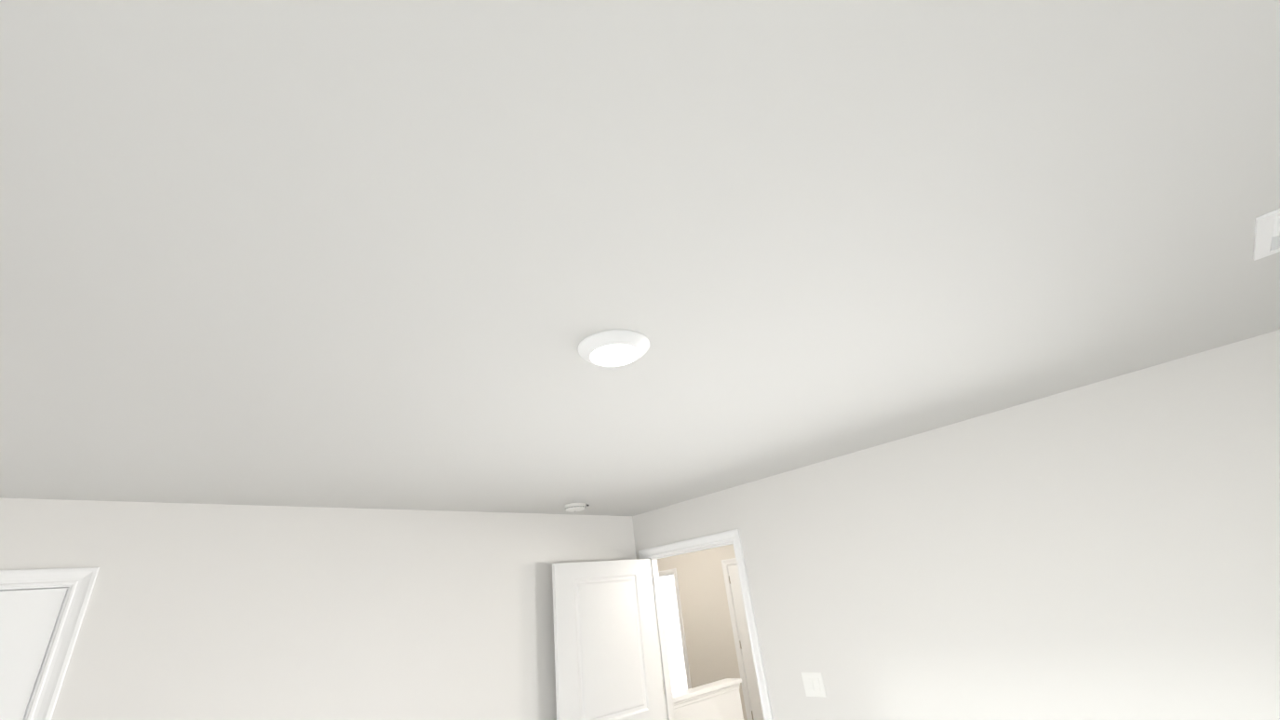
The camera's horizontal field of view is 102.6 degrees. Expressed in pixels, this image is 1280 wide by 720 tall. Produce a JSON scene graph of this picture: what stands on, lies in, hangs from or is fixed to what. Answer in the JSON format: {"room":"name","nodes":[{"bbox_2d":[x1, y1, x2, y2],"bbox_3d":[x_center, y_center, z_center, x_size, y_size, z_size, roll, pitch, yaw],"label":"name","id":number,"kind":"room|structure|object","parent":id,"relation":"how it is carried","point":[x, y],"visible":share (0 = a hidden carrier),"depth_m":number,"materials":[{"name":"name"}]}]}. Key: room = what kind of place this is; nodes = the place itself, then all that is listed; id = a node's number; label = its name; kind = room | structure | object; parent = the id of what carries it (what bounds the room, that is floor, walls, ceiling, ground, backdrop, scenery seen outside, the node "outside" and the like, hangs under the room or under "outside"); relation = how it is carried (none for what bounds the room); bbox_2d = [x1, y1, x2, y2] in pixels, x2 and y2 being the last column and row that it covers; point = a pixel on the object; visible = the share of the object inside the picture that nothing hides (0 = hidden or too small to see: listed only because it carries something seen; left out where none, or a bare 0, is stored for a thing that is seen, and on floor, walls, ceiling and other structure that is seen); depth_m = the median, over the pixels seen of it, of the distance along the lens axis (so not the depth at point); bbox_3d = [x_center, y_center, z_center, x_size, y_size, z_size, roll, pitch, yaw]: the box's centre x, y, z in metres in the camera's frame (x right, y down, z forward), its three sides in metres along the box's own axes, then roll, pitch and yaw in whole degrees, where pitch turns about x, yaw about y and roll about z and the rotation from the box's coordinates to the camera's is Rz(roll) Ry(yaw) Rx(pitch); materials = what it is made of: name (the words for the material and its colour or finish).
{"room":"empty bedroom","nodes":[
{"label":"empty bedroom","id":0,"kind":"room"},
{"bbox_2d":[0,498,743,719],"bbox_3d":[-1.213,2.138,2.992,5.500,2.440,0.131,16,-34,-40],"label":"wall","id":1,"kind":"structure","parent":0,"point":[219,612],"depth_m":2.78,"materials":[{"name":"white paint"}]},
{"bbox_2d":[0,587,67,719],"bbox_3d":[-2.749,1.806,1.491,0.973,2.043,0.101,16,-34,-40],"label":"closet door","id":2,"kind":"structure","parent":1,"relation":"in","point":[28,619],"depth_m":2.12,"materials":[{"name":"white wood"}]},
{"bbox_2d":[0,566,99,719],"bbox_3d":[-2.790,1.803,1.547,1.122,2.144,0.132,16,-34,-40],"label":"door frame","id":3,"kind":"structure","parent":1,"relation":"attached to","point":[78,583],"depth_m":2.18,"materials":[{"name":"white wood"}]},
{"bbox_2d":[672,677,741,708],"bbox_3d":[0.505,2.834,4.354,0.978,0.077,0.171,16,-34,-40],"label":"trim","id":4,"kind":"structure","parent":1,"relation":"on","point":[691,695],"depth_m":4.34,"materials":[{"name":"white wood"}]},
{"bbox_2d":[0,0,1279,515],"bbox_3d":[-0.214,0.859,3.527,7.335,0.100,8.530,16,-34,-40],"label":"ceiling","id":5,"kind":"structure","parent":0,"point":[374,253],"depth_m":1.09,"materials":[{"name":"white paint"}]},
{"bbox_2d":[564,502,589,511],"bbox_3d":[-0.463,1.092,3.789,0.194,0.042,0.154,16,-34,-40],"label":"smoke detector","id":6,"kind":"object","parent":5,"relation":"attached to","point":[574,506],"visible":1,"depth_m":3.73,"materials":[{"name":"white plastic"}]},
{"bbox_2d":[578,329,649,366],"bbox_3d":[-0.077,-0.025,1.552,0.220,0.031,0.220,16,-34,-40],"label":"recessed light","id":7,"kind":"object","parent":5,"relation":"in","point":[613,347],"visible":1,"depth_m":1.51,"materials":[{"name":"white plastic"}]},
{"bbox_2d":[1253,208,1279,260],"bbox_3d":[1.790,-0.387,1.274,0.300,0.020,0.361,16,-34,-40],"label":"ceiling vent","id":8,"kind":"object","parent":5,"relation":"in","point":[1267,235],"visible":1,"depth_m":1.36,"materials":[{"name":"white"}]},
{"bbox_2d":[657,543,747,719],"bbox_3d":[1.485,3.414,6.347,0.115,2.440,5.230,16,-34,-40],"label":"wall","id":9,"kind":"structure","parent":0,"point":[711,650],"depth_m":6.89,"materials":[{"name":"white paint"}]},
{"bbox_2d":[658,567,691,688],"bbox_3d":[0.353,4.202,7.373,0.132,2.144,0.987,16,-34,-40],"label":"trim","id":10,"kind":"structure","parent":9,"relation":"attached to","point":[668,572],"depth_m":7.21,"materials":[{"name":"white wood"}]},
{"bbox_2d":[721,557,752,719],"bbox_3d":[1.581,3.495,6.195,0.132,2.144,0.972,16,-34,-40],"label":"door frame","id":11,"kind":"structure","parent":9,"relation":"attached to","point":[726,563],"depth_m":6.51,"materials":[{"name":"white wood"}]},
{"bbox_2d":[727,564,764,719],"bbox_3d":[1.537,3.509,6.143,0.101,2.043,0.825,16,-34,-40],"label":"door","id":12,"kind":"structure","parent":9,"relation":"in","point":[757,713],"depth_m":6.40,"materials":[{"name":"white wood"}]},
{"bbox_2d":[632,329,1279,719],"bbox_3d":[1.744,1.553,2.504,0.115,2.440,4.916,16,-34,-40],"label":"wall","id":13,"kind":"structure","parent":0,"point":[1105,549],"depth_m":2.43,"materials":[{"name":"white paint"}]},
{"bbox_2d":[638,528,773,719],"bbox_3d":[0.515,2.402,3.634,0.149,2.144,1.075,16,-34,-40],"label":"door frame","id":14,"kind":"structure","parent":13,"relation":"attached to","point":[653,554],"depth_m":3.88,"materials":[{"name":"white wood"}]},
{"bbox_2d":[552,558,666,719],"bbox_3d":[-0.170,2.495,3.586,0.928,2.043,0.167,15,-33,-38],"label":"entry door","id":15,"kind":"structure","parent":14,"relation":"in","point":[607,661],"depth_m":3.75,"materials":[{"name":"white wood"}]},
{"bbox_2d":[801,672,826,697],"bbox_3d":[1.042,1.950,3.080,0.012,0.126,0.138,16,-34,-40],"label":"switch plate","id":16,"kind":"object","parent":13,"relation":"attached to","point":[814,683],"visible":1,"depth_m":3.08,"materials":[{"name":"white plastic"}]},
{"label":"outside","id":17,"kind":"structure","parent":0,"visible":0},
{"bbox_2d":[659,574,687,693],"bbox_3d":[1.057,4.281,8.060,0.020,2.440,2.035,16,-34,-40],"label":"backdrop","id":18,"kind":"structure","parent":17,"point":[676,660],"depth_m":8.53,"materials":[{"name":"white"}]}
]}

